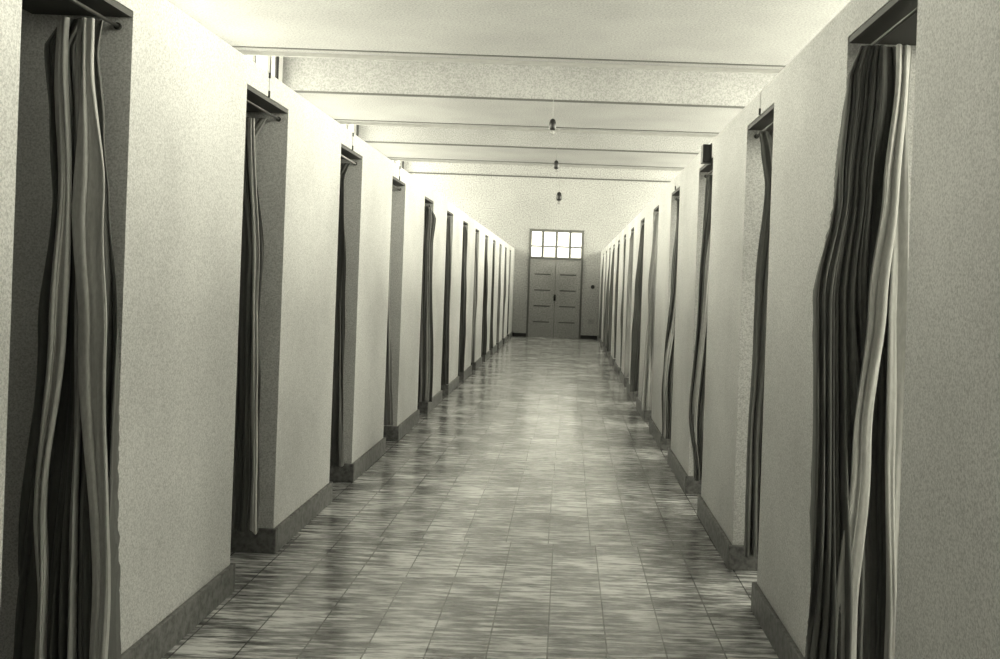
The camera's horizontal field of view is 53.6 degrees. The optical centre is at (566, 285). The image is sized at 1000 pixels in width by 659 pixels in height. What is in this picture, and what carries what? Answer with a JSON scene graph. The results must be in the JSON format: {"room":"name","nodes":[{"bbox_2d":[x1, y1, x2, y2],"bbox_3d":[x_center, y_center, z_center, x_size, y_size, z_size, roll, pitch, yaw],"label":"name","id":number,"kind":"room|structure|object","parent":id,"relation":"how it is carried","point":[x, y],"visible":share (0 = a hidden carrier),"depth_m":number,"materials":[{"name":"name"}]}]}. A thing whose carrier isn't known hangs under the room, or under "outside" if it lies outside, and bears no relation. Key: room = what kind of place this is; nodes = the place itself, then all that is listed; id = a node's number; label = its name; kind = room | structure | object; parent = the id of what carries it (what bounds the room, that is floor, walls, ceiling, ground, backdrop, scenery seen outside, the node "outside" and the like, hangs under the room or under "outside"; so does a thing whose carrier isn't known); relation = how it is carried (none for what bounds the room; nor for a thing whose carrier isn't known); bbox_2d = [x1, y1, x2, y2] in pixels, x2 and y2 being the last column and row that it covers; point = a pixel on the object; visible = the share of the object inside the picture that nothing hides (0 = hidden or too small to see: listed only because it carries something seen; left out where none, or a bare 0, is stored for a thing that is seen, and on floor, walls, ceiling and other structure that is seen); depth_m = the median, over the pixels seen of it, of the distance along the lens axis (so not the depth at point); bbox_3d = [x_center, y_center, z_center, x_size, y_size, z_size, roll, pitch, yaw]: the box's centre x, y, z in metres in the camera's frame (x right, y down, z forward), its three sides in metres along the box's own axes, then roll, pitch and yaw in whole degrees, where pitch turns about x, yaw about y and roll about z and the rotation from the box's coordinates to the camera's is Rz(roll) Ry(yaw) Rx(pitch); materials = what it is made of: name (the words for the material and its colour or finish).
{"room":"dormitory","nodes":[
{"label":"dormitory","id":0,"kind":"room"},
{"bbox_2d":[0,0,514,658],"bbox_3d":[-3.221,0.125,11.900,3.350,2.520,33.000,2,0,0],"label":"wall","id":1,"kind":"structure","parent":0,"point":[175,91],"depth_m":4.17,"materials":[{"name":"paint"}]},
{"bbox_2d":[22,0,131,17],"bbox_3d":[-1.684,-0.950,3.085,0.346,0.023,0.688,2,0,0],"label":"trim","id":2,"kind":"structure","parent":1,"relation":"attached to","point":[107,8],"depth_m":3.33,"materials":[{"name":"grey wood"}]},
{"bbox_2d":[69,0,121,29],"bbox_3d":[-1.559,-0.901,3.085,0.026,0.026,0.688,2,0,0],"label":"curtain rod","id":3,"kind":"object","parent":1,"relation":"attached to","point":[117,26],"visible":1,"depth_m":3.27,"materials":[{"name":"metal"}]},
{"bbox_2d":[13,17,120,658],"bbox_3d":[-1.641,0.206,3.301,0.340,2.194,0.188,2,0,0],"label":"curtain","id":4,"kind":"object","parent":3,"relation":"hanging from","point":[68,605],"visible":1,"depth_m":3.24,"materials":[{"name":"grey fabric"}]},
{"bbox_2d":[114,22,121,29],"bbox_3d":[-1.559,-0.901,3.425,0.026,0.026,0.009,2,0,0],"label":"socket","id":5,"kind":"object","parent":3,"relation":"attached to","point":[118,26],"depth_m":3.42,"materials":[{"name":"metal"}]},
{"bbox_2d":[247,100,280,121],"bbox_3d":[-1.559,-0.901,4.995,0.026,0.026,0.688,2,0,0],"label":"curtain rod","id":6,"kind":"object","parent":1,"relation":"attached to","point":[278,119],"visible":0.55,"depth_m":5.08,"materials":[{"name":"metal"}]},
{"bbox_2d":[231,117,266,534],"bbox_3d":[-1.732,0.203,5.234,0.306,2.194,0.115,2,0,18],"label":"curtain","id":7,"kind":"object","parent":6,"relation":"hanging from","point":[246,471],"visible":0.64,"depth_m":5.19,"materials":[{"name":"grey fabric"}]},
{"bbox_2d":[246,84,287,113],"bbox_3d":[-1.684,-0.950,4.995,0.346,0.023,0.688,2,0,0],"label":"trim","id":8,"kind":"structure","parent":1,"relation":"attached to","point":[256,97],"depth_m":5.08,"materials":[{"name":"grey wood"}]},
{"bbox_2d":[268,72,270,97],"bbox_3d":[-1.531,-1.017,4.981,0.068,0.129,0.012,2,0,0],"label":"wire","id":9,"kind":"object","parent":1,"relation":"attached to","point":[269,91],"visible":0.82,"depth_m":4.98,"materials":[{"name":"black metal"}]},
{"bbox_2d":[121,332,512,658],"bbox_3d":[-3.253,1.317,11.900,3.372,0.134,33.000,2,0,0],"label":"baseboard","id":10,"kind":"structure","parent":1,"relation":"attached to","point":[166,634],"depth_m":5.32,"materials":[{"name":"stone"}]},
{"bbox_2d":[341,155,356,165],"bbox_3d":[-1.559,-0.901,6.935,0.026,0.026,0.688,2,0,0],"label":"curtain rod","id":11,"kind":"object","parent":1,"relation":"attached to","point":[346,158],"visible":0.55,"depth_m":7.05,"materials":[{"name":"grey metal"}]},
{"bbox_2d":[330,163,349,466],"bbox_3d":[-1.708,0.204,7.140,0.255,2.194,0.099,2,0,0],"label":"curtain","id":12,"kind":"object","parent":11,"relation":"hanging from","point":[336,447],"visible":0.34,"depth_m":7.13,"materials":[{"name":"grey fabric"}]},
{"bbox_2d":[341,144,361,159],"bbox_3d":[-1.684,-0.950,6.935,0.346,0.023,0.688,2,0,0],"label":"trim","id":13,"kind":"structure","parent":1,"relation":"attached to","point":[345,151],"depth_m":7.01,"materials":[{"name":"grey wood"}]},
{"bbox_2d":[392,176,404,185],"bbox_3d":[-1.684,-0.950,8.875,0.346,0.023,0.688,2,0,0],"label":"trim","id":14,"kind":"structure","parent":1,"relation":"attached to","point":[395,181],"depth_m":8.97,"materials":[{"name":"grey wood"}]},
{"bbox_2d":[425,197,432,202],"bbox_3d":[-1.684,-0.950,10.815,0.346,0.023,0.688,2,0,0],"label":"trim","id":15,"kind":"structure","parent":1,"relation":"attached to","point":[427,200],"depth_m":10.90,"materials":[{"name":"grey wood"}]},
{"bbox_3d":[-1.559,-0.901,10.815,0.026,0.026,0.688,2,0,0],"label":"curtain rod","id":16,"kind":"object","parent":1,"relation":"attached to","visible":0},
{"bbox_2d":[418,206,435,402],"bbox_3d":[-1.611,0.207,11.013,0.295,2.194,0.133,2,0,0],"label":"curtain","id":17,"kind":"object","parent":16,"relation":"hanging from","point":[425,378],"visible":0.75,"depth_m":10.97,"materials":[{"name":"grey fabric"}]},
{"bbox_3d":[-1.559,-0.901,16.635,0.026,0.026,0.688,2,0,0],"label":"curtain rod","id":18,"kind":"object","parent":1,"relation":"attached to","visible":0},
{"bbox_2d":[471,234,477,362],"bbox_3d":[-1.633,0.207,16.808,0.213,2.194,0.130,2,0,0],"label":"curtain","id":19,"kind":"object","parent":18,"relation":"hanging from","point":[475,291],"visible":0.31,"depth_m":16.80,"materials":[{"name":"grey fabric"}]},
{"bbox_3d":[-1.559,-0.901,20.515,0.026,0.026,0.688,2,0,0],"label":"curtain rod","id":20,"kind":"object","parent":1,"relation":"attached to","visible":0},
{"bbox_2d":[489,244,493,347],"bbox_3d":[-1.627,0.206,20.645,0.244,2.193,0.121,2,0,10],"label":"curtain","id":21,"kind":"object","parent":20,"relation":"hanging from","point":[492,289],"visible":0.28,"depth_m":20.65,"materials":[{"name":"grey fabric"}]},
{"bbox_3d":[-1.559,-0.901,22.455,0.026,0.026,0.688,2,0,0],"label":"curtain rod","id":22,"kind":"object","parent":1,"relation":"attached to","visible":0},
{"bbox_2d":[496,250,500,342],"bbox_3d":[-1.610,0.204,22.583,0.185,2.186,0.118,2,0,-6],"label":"curtain","id":23,"kind":"object","parent":22,"relation":"hanging from","point":[499,278],"visible":0.37,"depth_m":22.57,"materials":[{"name":"grey fabric"}]},
{"bbox_3d":[-1.559,-0.901,12.755,0.026,0.026,0.688,2,0,0],"label":"curtain rod","id":24,"kind":"object","parent":1,"relation":"attached to","visible":0},
{"bbox_2d":[441,218,450,384],"bbox_3d":[-1.634,0.207,12.947,0.244,2.194,0.085,2,0,6],"label":"curtain","id":25,"kind":"object","parent":24,"relation":"hanging from","point":[447,286],"visible":0.44,"depth_m":12.93,"materials":[{"name":"grey fabric"}]},
{"bbox_3d":[-1.559,-0.901,14.695,0.026,0.026,0.688,2,0,0],"label":"curtain rod","id":26,"kind":"object","parent":1,"relation":"attached to","visible":0},
{"bbox_2d":[458,227,467,372],"bbox_3d":[-1.621,0.207,14.897,0.231,2.194,0.132,2,0,0],"label":"curtain","id":27,"kind":"object","parent":26,"relation":"hanging from","point":[462,330],"visible":0.49,"depth_m":14.89,"materials":[{"name":"grey fabric"}]},
{"bbox_3d":[-1.559,-0.901,18.575,0.026,0.026,0.688,2,0,0],"label":"curtain rod","id":28,"kind":"object","parent":1,"relation":"attached to","visible":0},
{"bbox_2d":[481,239,487,354],"bbox_3d":[-1.599,0.208,18.785,0.194,2.194,0.120,2,0,-15],"label":"curtain","id":29,"kind":"object","parent":28,"relation":"hanging from","point":[485,289],"visible":0.45,"depth_m":18.76,"materials":[{"name":"grey fabric"}]},
{"bbox_3d":[-1.559,-0.901,24.395,0.026,0.026,0.688,2,0,0],"label":"curtain rod","id":30,"kind":"object","parent":1,"relation":"attached to","visible":0},
{"bbox_2d":[502,250,505,337],"bbox_3d":[-1.648,0.201,24.567,0.255,2.184,0.124,2,0,-6],"label":"curtain","id":31,"kind":"object","parent":30,"relation":"hanging from","point":[504,293],"visible":0.17,"depth_m":24.54,"materials":[{"name":"grey fabric"}]},
{"bbox_3d":[-1.559,-0.901,26.335,0.026,0.026,0.688,2,0,0],"label":"curtain rod","id":32,"kind":"object","parent":1,"relation":"attached to","visible":0},
{"bbox_2d":[507,257,509,333],"bbox_3d":[-1.643,0.205,26.478,0.207,2.192,0.099,2,0,0],"label":"curtain","id":33,"kind":"object","parent":32,"relation":"hanging from","point":[509,257],"visible":0.12,"depth_m":26.48,"materials":[{"name":"grey fabric"}]},
{"bbox_2d":[260,56,400,165],"bbox_3d":[-4.988,-1.554,11.900,0.300,5.750,33.600,2,0,0],"label":"wall","id":34,"kind":"structure","parent":0,"point":[263,60],"depth_m":16.35,"materials":[{"name":"white paint"}]},
{"bbox_2d":[252,56,270,72],"bbox_3d":[-4.946,-2.704,15.130,0.050,2.550,2.320,2,0,0],"label":"window","id":35,"kind":"structure","parent":34,"relation":"in","point":[253,57],"depth_m":16.24,"materials":[{"name":"white"}]},
{"bbox_2d":[274,56,278,79],"bbox_3d":[-4.711,-2.704,15.920,0.160,3.028,0.160,2,0,0],"label":"post","id":36,"kind":"object","parent":34,"relation":"on","point":[276,69],"visible":0.02,"depth_m":15.89,"materials":[{"name":"white paint"}]},
{"bbox_2d":[232,46,784,66],"bbox_3d":[-0.187,-3.103,13.440,9.185,0.012,0.040,2,0,0],"label":"trim","id":37,"kind":"structure","parent":34,"relation":"attached to","point":[232,46],"depth_m":13.42,"materials":[{"name":"white paint"}]},
{"bbox_2d":[239,51,780,73],"bbox_3d":[-0.187,-3.099,13.713,9.185,0.080,0.055,2,0,0],"label":"trim","id":38,"kind":"structure","parent":34,"relation":"attached to","point":[253,53],"depth_m":13.69,"materials":[{"name":"white paint"}]},
{"bbox_2d":[294,90,745,108],"bbox_3d":[-0.187,-3.105,16.544,9.185,0.032,0.032,2,0,0],"label":"trim","id":39,"kind":"structure","parent":34,"relation":"attached to","point":[296,91],"depth_m":16.53,"materials":[{"name":"white paint"}]},
{"bbox_2d":[334,119,718,137],"bbox_3d":[-0.187,-3.099,19.593,9.185,0.080,0.055,2,0,0],"label":"trim","id":40,"kind":"structure","parent":34,"relation":"attached to","point":[340,122],"depth_m":19.57,"materials":[{"name":"white paint"}]},
{"bbox_2d":[365,141,698,153],"bbox_3d":[-0.187,-3.105,22.304,9.185,0.032,0.032,2,0,0],"label":"trim","id":41,"kind":"structure","parent":34,"relation":"attached to","point":[365,141],"depth_m":22.29,"materials":[{"name":"white paint"}]},
{"bbox_2d":[387,157,677,167],"bbox_3d":[-0.187,-3.103,25.020,9.185,0.012,0.040,2,0,0],"label":"trim","id":42,"kind":"structure","parent":34,"relation":"attached to","point":[387,157],"depth_m":25.00,"materials":[{"name":"white paint"}]},
{"bbox_2d":[389,158,682,170],"bbox_3d":[-0.187,-3.099,25.293,9.185,0.080,0.055,2,0,0],"label":"beam","id":43,"kind":"structure","parent":34,"relation":"attached to","point":[412,160],"depth_m":25.27,"materials":[{"name":"white paint"}]},
{"bbox_2d":[161,336,778,658],"bbox_3d":[-0.354,1.588,11.900,9.785,0.200,33.600,2,0,0],"label":"floor","id":44,"kind":"structure","parent":0,"point":[534,511],"depth_m":5.52,"materials":[{"name":"tile"}]},
{"bbox_2d":[168,0,850,168],"bbox_3d":[-0.167,-3.658,11.900,9.785,1.100,33.600,2,0,0],"label":"ceiling","id":45,"kind":"structure","parent":0,"point":[755,32],"depth_m":13.64,"materials":[{"name":"paint"}]},
{"bbox_2d":[549,66,555,134],"bbox_3d":[-0.185,-3.148,14.600,0.110,1.821,0.110,2,0,0],"label":"pendant lamp","id":46,"kind":"object","parent":45,"relation":"hanging from","point":[552,124],"visible":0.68,"depth_m":14.57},
{"bbox_2d":[553,128,559,171],"bbox_3d":[-0.202,-2.673,19.450,0.110,0.871,0.110,2,0,0],"label":"pendant lamp","id":47,"kind":"object","parent":45,"relation":"hanging from","point":[556,163],"visible":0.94,"depth_m":19.41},
{"bbox_2d":[556,181,561,203],"bbox_3d":[-0.186,-3.122,26.400,0.147,1.874,0.145,2,0,0],"label":"pendant lamp","id":48,"kind":"object","parent":45,"relation":"hanging from","point":[559,195],"visible":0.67,"depth_m":26.36,"materials":[{"name":"black metal"}]},
{"bbox_2d":[401,161,680,335],"bbox_3d":[-0.252,-1.285,28.550,9.185,5.550,0.300,2,0,0],"label":"wall","id":49,"kind":"structure","parent":0,"point":[508,207],"depth_m":28.40,"materials":[{"name":"paint"}]},
{"bbox_2d":[408,172,670,181],"bbox_3d":[-0.186,-3.109,28.385,9.185,0.036,0.030,2,0,0],"label":"trim","id":50,"kind":"structure","parent":49,"relation":"attached to","point":[408,172],"depth_m":28.37,"materials":[{"name":"white paint"}]},
{"bbox_2d":[526,257,582,338],"bbox_3d":[-0.358,0.345,28.420,1.570,2.285,0.200,2,0,0],"label":"door","id":51,"kind":"structure","parent":49,"relation":"in","point":[554,293],"depth_m":28.40,"materials":[{"name":"grey paint"}]},
{"bbox_2d":[512,333,596,338],"bbox_3d":[-0.349,1.438,28.389,2.485,0.099,0.022,2,0,0],"label":"baseboard","id":52,"kind":"structure","parent":49,"relation":"attached to","point":[513,334],"depth_m":28.38,"materials":[{"name":"grey stone"}]},
{"bbox_2d":[529,229,583,258],"bbox_3d":[-0.302,-1.209,28.445,1.570,0.825,0.150,2,0,0],"label":"window","id":53,"kind":"structure","parent":49,"relation":"in","point":[543,231],"depth_m":28.39,"materials":[{"name":"grey paint"}]},
{"bbox_2d":[588,319,593,323],"bbox_3d":[0.694,1.026,28.384,0.160,0.140,0.032,2,0,0],"label":"wall socket","id":54,"kind":"object","parent":49,"relation":"attached to","point":[590,321],"visible":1,"depth_m":28.37,"materials":[{"name":"grey plastic"}]},
{"bbox_2d":[598,0,999,658],"bbox_3d":[2.610,0.334,11.900,3.350,2.520,33.000,2,0,0],"label":"wall","id":55,"kind":"structure","parent":0,"point":[948,597],"depth_m":3.56,"materials":[{"name":"paint"}]},
{"bbox_2d":[672,187,679,195],"bbox_3d":[1.153,-0.849,8.875,0.346,0.023,0.688,2,0,0],"label":"trim","id":56,"kind":"structure","parent":55,"relation":"attached to","point":[676,192],"depth_m":8.99,"materials":[{"name":"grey wood"}]},
{"bbox_2d":[597,335,803,658],"bbox_3d":[2.556,1.524,11.900,3.372,0.134,33.000,2,0,0],"label":"baseboard","id":57,"kind":"structure","parent":55,"relation":"attached to","point":[733,557],"depth_m":5.42,"materials":[{"name":"stone"}]},
{"bbox_2d":[701,143,711,165],"bbox_3d":[0.947,-0.897,6.720,0.060,0.140,0.120,2,0,0],"label":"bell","id":58,"kind":"object","parent":55,"relation":"attached to","point":[706,149],"visible":1,"depth_m":6.67,"materials":[{"name":"black metal"}]},
{"bbox_2d":[700,158,712,171],"bbox_3d":[1.153,-0.849,6.935,0.346,0.023,0.688,2,0,0],"label":"trim","id":59,"kind":"structure","parent":55,"relation":"attached to","point":[705,168],"depth_m":7.08,"materials":[{"name":"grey wood"}]},
{"bbox_2d":[759,89,761,114],"bbox_3d":[1.004,-0.926,4.981,0.069,0.129,0.010,2,0,0],"label":"wire","id":60,"kind":"object","parent":55,"relation":"attached to","point":[761,89],"visible":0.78,"depth_m":4.98,"materials":[{"name":"black metal"}]},
{"bbox_2d":[748,104,773,130],"bbox_3d":[1.153,-0.849,4.995,0.346,0.023,0.688,2,0,0],"label":"trim","id":61,"kind":"structure","parent":55,"relation":"attached to","point":[766,118],"depth_m":5.07,"materials":[{"name":"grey wood"}]},
{"bbox_2d":[754,121,773,138],"bbox_3d":[1.025,-0.809,4.995,0.026,0.026,0.688,2,0,0],"label":"curtain rod","id":62,"kind":"object","parent":55,"relation":"attached to","point":[756,136],"visible":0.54,"depth_m":5.09,"materials":[{"name":"metal"}]},
{"bbox_2d":[744,131,772,557],"bbox_3d":[1.047,0.299,5.080,0.208,2.187,0.119,2,0,0],"label":"curtain","id":63,"kind":"object","parent":62,"relation":"hanging from","point":[755,419],"visible":0.42,"depth_m":5.06,"materials":[{"name":"grey fabric"}]},
{"bbox_2d":[849,0,917,45],"bbox_3d":[1.153,-0.849,3.085,0.346,0.023,0.688,2,0,0],"label":"trim","id":64,"kind":"structure","parent":55,"relation":"attached to","point":[893,11],"depth_m":3.21,"materials":[{"name":"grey wood"}]},
{"bbox_2d":[870,7,917,45],"bbox_3d":[1.025,-0.809,3.085,0.026,0.026,0.688,2,0,0],"label":"curtain rod","id":65,"kind":"object","parent":55,"relation":"attached to","point":[914,11],"visible":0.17,"depth_m":3.07,"materials":[{"name":"metal"}]},
{"bbox_2d":[804,44,911,658],"bbox_3d":[0.961,0.300,3.273,0.326,2.194,0.214,2,0,-7],"label":"curtain","id":66,"kind":"object","parent":65,"relation":"hanging from","point":[859,300],"visible":0.98,"depth_m":3.23,"materials":[{"name":"grey fabric"}]},
{"bbox_3d":[1.025,-0.809,6.935,0.026,0.026,0.688,2,0,0],"label":"curtain rod","id":67,"kind":"object","parent":55,"relation":"attached to","visible":0},
{"bbox_2d":[689,175,712,481],"bbox_3d":[1.023,0.300,7.077,0.266,2.190,0.138,2,0,0],"label":"curtain","id":68,"kind":"object","parent":67,"relation":"hanging from","point":[697,388],"visible":0.48,"depth_m":7.04,"materials":[{"name":"grey fabric"}]},
{"bbox_3d":[1.025,-0.809,10.815,0.026,0.026,0.688,2,0,0],"label":"curtain rod","id":69,"kind":"object","parent":55,"relation":"attached to","visible":0},
{"bbox_2d":[641,215,658,410],"bbox_3d":[0.995,0.301,11.022,0.266,2.194,0.115,2,0,0],"label":"curtain","id":70,"kind":"object","parent":69,"relation":"hanging from","point":[646,399],"visible":0.44,"depth_m":11.00,"materials":[{"name":"grey fabric"}]},
{"bbox_3d":[1.025,-0.809,16.635,0.026,0.026,0.688,2,0,0],"label":"curtain rod","id":71,"kind":"object","parent":55,"relation":"attached to","visible":0},
{"bbox_2d":[620,239,625,366],"bbox_3d":[1.048,0.299,16.782,0.236,2.186,0.129,2,0,24],"label":"curtain","id":72,"kind":"object","parent":71,"relation":"hanging from","point":[622,301],"visible":0.11,"depth_m":16.77,"materials":[{"name":"grey fabric"}]},
{"bbox_3d":[1.025,-0.809,8.875,0.026,0.026,0.688,2,0,0],"label":"curtain rod","id":73,"kind":"object","parent":55,"relation":"attached to","visible":0},
{"bbox_2d":[661,199,679,438],"bbox_3d":[1.018,0.301,9.027,0.255,2.194,0.130,2,0,0],"label":"curtain","id":74,"kind":"object","parent":73,"relation":"hanging from","point":[667,380],"visible":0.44,"depth_m":8.99,"materials":[{"name":"grey fabric"}]},
{"bbox_3d":[1.025,-0.809,12.755,0.026,0.026,0.688,2,0,0],"label":"curtain rod","id":75,"kind":"object","parent":55,"relation":"attached to","visible":0},
{"bbox_2d":[630,225,643,391],"bbox_3d":[0.993,0.300,12.951,0.269,2.192,0.111,2,0,0],"label":"curtain","id":76,"kind":"object","parent":75,"relation":"hanging from","point":[636,324],"visible":0.44,"depth_m":12.92,"materials":[{"name":"grey fabric"}]},
{"bbox_3d":[1.025,-0.809,14.695,0.026,0.026,0.688,2,0,0],"label":"curtain rod","id":77,"kind":"object","parent":55,"relation":"attached to","visible":0},
{"bbox_2d":[624,233,633,377],"bbox_3d":[0.982,0.296,14.871,0.182,2.185,0.096,2,0,-8],"label":"curtain","id":78,"kind":"object","parent":77,"relation":"hanging from","point":[630,264],"visible":0.52,"depth_m":14.86,"materials":[{"name":"grey fabric"}]},
{"bbox_3d":[1.025,-0.809,18.575,0.026,0.026,0.688,2,0,0],"label":"curtain rod","id":79,"kind":"object","parent":55,"relation":"attached to","visible":0},
{"bbox_2d":[614,244,619,357],"bbox_3d":[1.024,0.301,18.758,0.239,2.192,0.128,2,0,0],"label":"curtain","id":80,"kind":"object","parent":79,"relation":"hanging from","point":[617,269],"visible":0.3,"depth_m":18.75,"materials":[{"name":"grey fabric"}]},
{"bbox_3d":[1.025,-0.809,20.515,0.026,0.026,0.688,2,0,0],"label":"curtain rod","id":81,"kind":"object","parent":55,"relation":"attached to","visible":0},
{"bbox_2d":[607,248,614,351],"bbox_3d":[0.992,0.301,20.697,0.255,2.194,0.151,2,0,0],"label":"curtain","id":82,"kind":"object","parent":81,"relation":"hanging from","point":[612,264],"visible":0.29,"depth_m":20.70,"materials":[{"name":"grey fabric"}]},
{"bbox_3d":[1.025,-0.809,22.455,0.026,0.026,0.688,2,0,0],"label":"curtain rod","id":83,"kind":"object","parent":55,"relation":"attached to","visible":0},
{"bbox_2d":[603,256,609,346],"bbox_3d":[0.959,0.299,22.566,0.215,2.194,0.108,2,0,-13],"label":"curtain","id":84,"kind":"object","parent":83,"relation":"hanging from","point":[607,290],"visible":0.42,"depth_m":22.54,"materials":[{"name":"grey fabric"}]},
{"bbox_3d":[1.025,-0.809,24.395,0.026,0.026,0.688,2,0,0],"label":"curtain rod","id":85,"kind":"object","parent":55,"relation":"attached to","visible":0},
{"bbox_2d":[603,255,606,336],"bbox_3d":[1.026,0.302,24.538,0.220,2.194,0.120,2,0,-6],"label":"curtain","id":86,"kind":"object","parent":85,"relation":"hanging from","point":[606,255],"visible":0.12,"depth_m":24.55,"materials":[{"name":"grey fabric"}]},
{"bbox_3d":[1.025,-0.809,26.335,0.026,0.026,0.688,2,0,0],"label":"curtain rod","id":87,"kind":"object","parent":55,"relation":"attached to","visible":0},
{"bbox_2d":[599,257,603,337],"bbox_3d":[0.984,0.300,26.462,0.207,2.194,0.093,2,0,-2],"label":"curtain","id":88,"kind":"object","parent":87,"relation":"hanging from","point":[601,293],"visible":0.25,"depth_m":26.44,"materials":[{"name":"grey fabric"}]},
{"bbox_3d":[-1.559,-0.901,8.875,0.026,0.026,0.688,2,0,0],"label":"curtain rod","id":89,"kind":"object","parent":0,"visible":0},
{"bbox_2d":[384,189,393,424],"bbox_3d":[-1.705,0.204,9.077,0.279,2.194,0.118,2,0,-13],"label":"curtain","id":90,"kind":"object","parent":89,"relation":"hanging from","point":[388,405],"visible":0.15,"depth_m":9.07,"materials":[{"name":"grey fabric"}]}
]}

